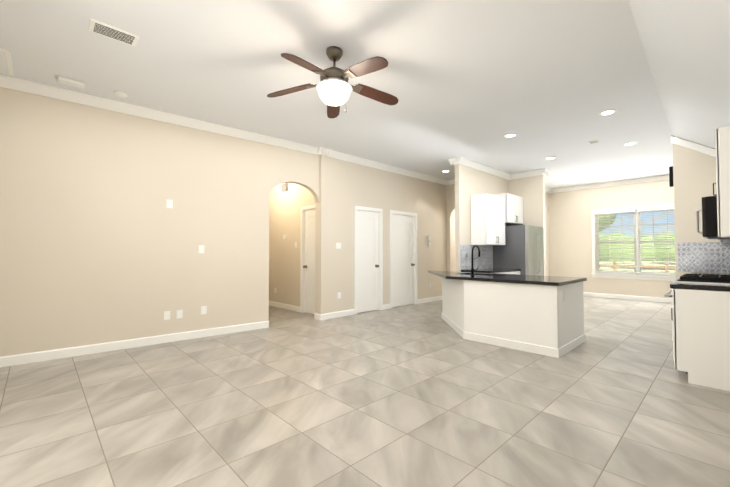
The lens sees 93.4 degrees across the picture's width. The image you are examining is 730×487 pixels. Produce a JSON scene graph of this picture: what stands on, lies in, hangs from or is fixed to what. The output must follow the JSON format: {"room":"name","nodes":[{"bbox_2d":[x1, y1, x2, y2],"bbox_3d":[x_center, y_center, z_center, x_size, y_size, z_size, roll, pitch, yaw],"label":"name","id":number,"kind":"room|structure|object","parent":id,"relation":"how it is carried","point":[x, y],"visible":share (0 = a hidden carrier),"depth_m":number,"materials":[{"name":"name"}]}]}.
{"room":"living room","nodes":[
{"label":"living room","id":0,"kind":"room"},
{"bbox_2d":[0,296,729,486],"bbox_3d":[1.269,1.403,5.747,12.440,0.100,10.240,1,-2,-44],"label":"floor","id":1,"kind":"structure","parent":0,"point":[419,395],"depth_m":2.60,"materials":[{"name":"tile"}]},
{"bbox_2d":[475,272,512,273],"bbox_3d":[2.433,0.972,6.849,0.950,0.819,0.610,1,-2,-44],"label":"base cabinet","id":2,"kind":"object","parent":1,"relation":"on","point":[475,272],"depth_m":6.54,"materials":[{"name":"white"}]},
{"bbox_2d":[461,268,520,271],"bbox_3d":[2.576,0.545,6.987,1.332,0.040,0.622,1,-2,-44],"label":"countertop","id":3,"kind":"structure","parent":2,"relation":"on","point":[483,269],"depth_m":6.92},
{"bbox_2d":[441,278,585,357],"bbox_3d":[1.805,0.926,5.130,1.078,0.820,2.297,1,-2,-44],"label":"kitchen island","id":4,"kind":"object","parent":1,"relation":"on","point":[539,314],"depth_m":4.36,"materials":[{"name":"white"}]},
{"bbox_2d":[428,270,586,285],"bbox_3d":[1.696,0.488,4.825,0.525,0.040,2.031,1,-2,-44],"label":"island countertop","id":5,"kind":"structure","parent":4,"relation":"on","point":[463,277],"depth_m":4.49,"materials":[{"name":"black stone"}]},
{"bbox_2d":[470,245,479,274],"bbox_3d":[1.715,0.250,5.226,0.258,0.454,0.134,1,-2,-44],"label":"faucet","id":6,"kind":"object","parent":5,"relation":"on","point":[472,270],"visible":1,"depth_m":5.18,"materials":[{"name":"black metal"}]},
{"bbox_2d":[493,225,543,275],"bbox_3d":[3.452,0.516,7.674,0.857,1.775,0.840,1,-2,-44],"label":"refrigerator","id":7,"kind":"object","parent":1,"relation":"on","point":[522,248],"visible":0.48,"depth_m":7.36,"materials":[{"name":"grey metal"}]},
{"bbox_2d":[664,273,729,373],"bbox_3d":[3.598,0.757,3.524,0.752,1.075,0.748,1,-2,-44],"label":"stove","id":8,"kind":"object","parent":1,"relation":"on","point":[720,279],"visible":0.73,"depth_m":3.42,"materials":[{"name":"black metal"}]},
{"bbox_2d":[669,282,729,390],"bbox_3d":[3.233,0.834,3.131,0.300,0.901,0.684,1,-2,-44],"label":"base cabinet","id":9,"kind":"object","parent":1,"relation":"on","point":[700,316],"visible":1,"depth_m":3.11,"materials":[{"name":"white wood"}]},
{"bbox_2d":[690,272,729,274],"bbox_3d":[4.574,0.868,4.406,1.862,0.901,0.684,1,-2,-44],"label":"base cabinet","id":10,"kind":"object","parent":1,"relation":"on","point":[709,273],"depth_m":4.94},
{"bbox_2d":[0,87,729,356],"bbox_3d":[1.269,-0.229,5.790,12.440,3.165,10.240,1,-2,-44],"label":"wall","id":11,"kind":"structure","parent":0,"point":[100,242],"depth_m":4.93,"materials":[{"name":"paint"}]},
{"bbox_2d":[0,321,268,366],"bbox_3d":[-3.088,1.259,4.228,4.031,0.108,0.258,1,-2,-44],"label":"baseboard","id":12,"kind":"structure","parent":11,"relation":"attached to","point":[18,359],"depth_m":4.27,"materials":[{"name":"white wood"}]},
{"bbox_2d":[164,311,169,319],"bbox_3d":[-2.650,0.963,4.610,0.075,0.115,0.008,1,-2,-41],"label":"outlet","id":13,"kind":"object","parent":11,"relation":"attached to","point":[166,313],"depth_m":4.60,"materials":[{"name":"white plastic"}]},
{"bbox_2d":[166,199,172,207],"bbox_3d":[-2.642,-0.536,4.655,0.075,0.115,0.010,1,-2,-41],"label":"outlet","id":14,"kind":"object","parent":11,"relation":"attached to","point":[169,204],"depth_m":4.65,"materials":[{"name":"white plastic"}]},
{"bbox_2d":[176,310,182,318],"bbox_3d":[-2.535,0.966,4.707,0.075,0.115,0.008,1,-2,-41],"label":"outlet","id":15,"kind":"object","parent":11,"relation":"attached to","point":[179,314],"depth_m":4.70,"materials":[{"name":"white plastic"}]},
{"bbox_2d":[199,245,203,252],"bbox_3d":[-2.328,0.081,4.904,0.075,0.115,0.010,1,-2,-41],"label":"light switch","id":16,"kind":"object","parent":11,"relation":"attached to","point":[201,247],"depth_m":4.90,"materials":[{"name":"white plastic"}]},
{"bbox_2d":[201,306,206,314],"bbox_3d":[-2.298,0.951,4.907,0.075,0.115,0.008,1,-2,-41],"label":"outlet","id":17,"kind":"object","parent":11,"relation":"attached to","point":[203,308],"depth_m":4.90,"materials":[{"name":"white plastic"}]},
{"bbox_2d":[269,301,299,311],"bbox_3d":[-2.117,1.353,7.773,0.016,0.107,2.400,1,-2,-44],"label":"baseboard","id":18,"kind":"structure","parent":11,"relation":"attached to","point":[271,303],"depth_m":7.34,"materials":[{"name":"white wood"}]},
{"bbox_2d":[282,183,287,191],"bbox_3d":[-1.723,-1.204,7.400,0.049,0.160,0.180,1,-2,-44],"label":"door chime","id":19,"kind":"object","parent":11,"relation":"attached to","point":[284,187],"visible":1,"depth_m":7.36,"materials":[{"name":"grey plastic"}]},
{"bbox_2d":[300,205,314,312],"bbox_3d":[-0.992,0.317,6.703,0.138,2.122,0.744,1,-2,-44],"label":"door frame","id":20,"kind":"structure","parent":11,"relation":"attached to","point":[302,249],"depth_m":6.89,"materials":[{"name":"white wood"}]},
{"bbox_2d":[303,209,314,313],"bbox_3d":[-1.021,0.349,6.675,0.126,2.032,0.588,1,-2,-44],"label":"hall door","id":21,"kind":"structure","parent":11,"relation":"in","point":[309,287],"depth_m":6.78,"materials":[{"name":"white wood"}]},
{"bbox_2d":[336,243,340,248],"bbox_3d":[-0.494,0.041,6.445,0.120,0.115,0.009,1,-2,-44],"label":"light switch","id":22,"kind":"object","parent":11,"relation":"attached to","point":[338,245],"depth_m":6.44,"materials":[{"name":"white plastic"}]},
{"bbox_2d":[0,74,715,193],"bbox_3d":[1.782,-1.369,5.189,12.325,0.736,5.679,1,-2,-44],"label":"crown molding","id":23,"kind":"structure","parent":11,"relation":"attached to","point":[22,85],"depth_m":5.30,"materials":[{"name":"white wood"}]},
{"bbox_2d":[357,210,378,312],"bbox_3d":[0.067,0.357,6.994,0.628,2.032,0.126,1,-2,-44],"label":"closet door","id":24,"kind":"structure","parent":11,"relation":"in","point":[367,267],"depth_m":7.02,"materials":[{"name":"white wood"}]},
{"bbox_2d":[354,206,382,313],"bbox_3d":[0.040,0.325,7.023,0.784,2.122,0.138,1,-2,-44],"label":"door frame","id":25,"kind":"structure","parent":11,"relation":"attached to","point":[380,236],"depth_m":7.19,"materials":[{"name":"white wood"}]},
{"bbox_2d":[392,214,414,306],"bbox_3d":[0.867,0.378,7.756,0.778,2.032,0.126,1,-2,-44],"label":"closet door","id":26,"kind":"structure","parent":11,"relation":"in","point":[403,264],"depth_m":7.78,"materials":[{"name":"white wood"}]},
{"bbox_2d":[390,210,417,307],"bbox_3d":[0.840,0.345,7.785,0.934,2.122,0.138,1,-2,-44],"label":"door frame","id":27,"kind":"structure","parent":11,"relation":"attached to","point":[414,215],"depth_m":7.97,"materials":[{"name":"white wood"}]},
{"bbox_2d":[418,296,441,303],"bbox_3d":[1.682,1.370,8.461,1.260,0.108,0.040,1,-2,-44],"label":"baseboard","id":28,"kind":"structure","parent":11,"relation":"attached to","point":[431,299],"depth_m":8.36,"materials":[{"name":"white wood"}]},
{"bbox_2d":[471,193,504,244],"bbox_3d":[2.602,-0.479,7.210,0.840,1.020,0.374,1,-2,-44],"label":"upper cabinet","id":29,"kind":"object","parent":11,"relation":"attached to","point":[487,219],"visible":1,"depth_m":6.98,"materials":[{"name":"white wood"}]},
{"bbox_2d":[494,193,522,224],"bbox_3d":[3.292,-0.772,7.875,0.855,0.640,0.374,1,-2,-44],"label":"upper cabinet","id":30,"kind":"object","parent":11,"relation":"attached to","point":[513,209],"visible":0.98,"depth_m":7.71,"materials":[{"name":"white wood"}]},
{"bbox_2d":[583,292,670,302],"bbox_3d":[7.302,1.366,8.246,0.016,0.106,5.300,1,-2,-44],"label":"baseboard","id":31,"kind":"structure","parent":11,"relation":"attached to","point":[656,299],"depth_m":8.82,"materials":[{"name":"white wood"}]},
{"bbox_2d":[591,203,675,280],"bbox_3d":[6.901,-0.019,8.729,0.160,1.854,1.994,1,-2,-44],"label":"window","id":32,"kind":"structure","parent":11,"relation":"in","point":[595,274],"depth_m":8.79,"materials":[{"name":"white"}]},
{"bbox_2d":[595,207,675,274],"bbox_3d":[6.885,-0.054,8.715,0.065,1.622,1.774,1,-2,-44],"label":"window blinds","id":33,"kind":"object","parent":32,"relation":"attached to","point":[638,211],"visible":0.88,"depth_m":8.72,"materials":[{"name":"white plastic"}]},
{"bbox_2d":[669,166,673,186],"bbox_3d":[4.928,-1.073,5.534,0.090,0.320,0.048,1,-2,-44],"label":"speaker","id":34,"kind":"object","parent":11,"relation":"attached to","point":[671,184],"visible":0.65,"depth_m":5.51},
{"bbox_2d":[696,196,729,238],"bbox_3d":[3.679,-0.253,3.465,0.752,0.392,0.513,1,-2,-44],"label":"microwave","id":35,"kind":"object","parent":11,"relation":"attached to","point":[709,210],"visible":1,"depth_m":3.31,"materials":[{"name":"black metal"}]},
{"bbox_2d":[713,126,729,237],"bbox_3d":[3.340,-0.543,3.054,0.300,0.970,0.374,1,-2,-44],"label":"upper cabinet","id":36,"kind":"object","parent":11,"relation":"attached to","point":[722,140],"visible":1,"depth_m":3.03,"materials":[{"name":"white wood"}]},
{"bbox_2d":[718,239,729,242],"bbox_3d":[4.378,-0.518,4.018,0.993,0.970,0.340,1,-2,-44],"label":"upper cabinet","id":37,"kind":"object","parent":11,"relation":"attached to","point":[725,240],"visible":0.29,"depth_m":3.75,"materials":[{"name":"white wood"}]},
{"bbox_2d":[0,0,729,188],"bbox_3d":[1.269,-1.438,5.821,12.440,0.826,10.240,1,-2,-44],"label":"ceiling","id":38,"kind":"structure","parent":0,"point":[475,80],"depth_m":3.48,"materials":[{"name":"paint"}]},
{"bbox_2d":[0,48,12,75],"bbox_3d":[-3.692,-1.771,3.194,0.580,0.016,0.580,1,-2,-44],"label":"ceiling vent","id":39,"kind":"object","parent":38,"relation":"in","point":[5,63],"visible":1,"depth_m":3.35,"materials":[{"name":"white"}]},
{"bbox_2d":[58,76,84,88],"bbox_3d":[-3.190,-1.748,3.740,0.220,0.034,0.120,1,-2,-44],"label":"smoke detector","id":40,"kind":"object","parent":38,"relation":"attached to","point":[71,82],"visible":1,"depth_m":3.72,"materials":[{"name":"white plastic"}]},
{"bbox_2d":[88,19,139,45],"bbox_3d":[-2.125,-1.780,2.918,0.330,0.013,0.180,1,-2,-44],"label":"ceiling vent","id":41,"kind":"object","parent":38,"relation":"in","point":[106,30],"visible":0.96,"depth_m":2.90,"materials":[{"name":"white metal"}]},
{"bbox_2d":[114,91,127,97],"bbox_3d":[-2.857,-1.739,4.028,0.130,0.036,0.130,1,-2,-44],"label":"round smoke detector","id":42,"kind":"object","parent":38,"relation":"attached to","point":[120,94],"visible":1,"depth_m":4.00,"materials":[{"name":"white plastic"}]},
{"bbox_2d":[267,46,398,117],"bbox_3d":[-0.249,-1.493,3.131,1.274,0.574,1.230,1,-2,-44],"label":"ceiling fan","id":43,"kind":"object","parent":38,"relation":"hanging from","point":[334,88],"visible":1,"depth_m":3.08,"materials":[{"name":"brown wood"}]},
{"bbox_2d":[504,133,516,137],"bbox_3d":[2.306,-1.714,5.463,0.196,0.012,0.196,1,-2,-44],"label":"recessed light","id":44,"kind":"object","parent":38,"relation":"in","point":[509,135],"visible":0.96,"depth_m":5.46,"materials":[{"name":"white"}]},
{"bbox_2d":[588,140,599,143],"bbox_3d":[3.849,-1.706,5.785,0.160,0.011,0.140,1,-2,-44],"label":"ceiling vent","id":45,"kind":"object","parent":38,"relation":"in","point":[594,141],"visible":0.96,"depth_m":5.76,"materials":[{"name":"white metal"}]},
{"bbox_2d":[599,109,616,114],"bbox_3d":[3.218,-1.738,4.564,0.196,0.012,0.196,1,-2,-44],"label":"recessed light","id":46,"kind":"object","parent":38,"relation":"in","point":[608,112],"visible":0.98,"depth_m":4.56,"materials":[{"name":"white"}]},
{"bbox_2d":[623,142,636,145],"bbox_3d":[4.531,-1.703,5.882,0.196,0.012,0.196,1,-2,-44],"label":"recessed light","id":47,"kind":"object","parent":38,"relation":"in","point":[628,143],"visible":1,"depth_m":5.86,"materials":[{"name":"white"}]},
{"label":"outside","id":48,"kind":"structure","parent":0,"visible":0},
{"bbox_2d":[599,233,675,272],"bbox_3d":[35.442,0.849,36.096,78.880,8.151,86.378,1,-2,-44],"label":"lawn","id":49,"kind":"structure","parent":48,"point":[646,269],"depth_m":56.43,"materials":[{"name":"green"}]},
{"bbox_2d":[599,214,615,230],"bbox_3d":[16.297,-2.002,26.963,8.031,8.315,6.126,1,-2,-44],"label":"tree","id":50,"kind":"object","parent":49,"relation":"on","point":[605,220],"visible":0.02,"depth_m":23.51,"materials":[{"name":"green plant"}]},
{"bbox_2d":[599,262,674,270],"bbox_3d":[10.691,1.255,13.477,0.100,1.098,21.000,1,-2,-44],"label":"fence","id":51,"kind":"object","parent":49,"relation":"on","point":[666,266],"visible":0.04,"depth_m":13.57,"materials":[{"name":"brown wood"}]}
]}

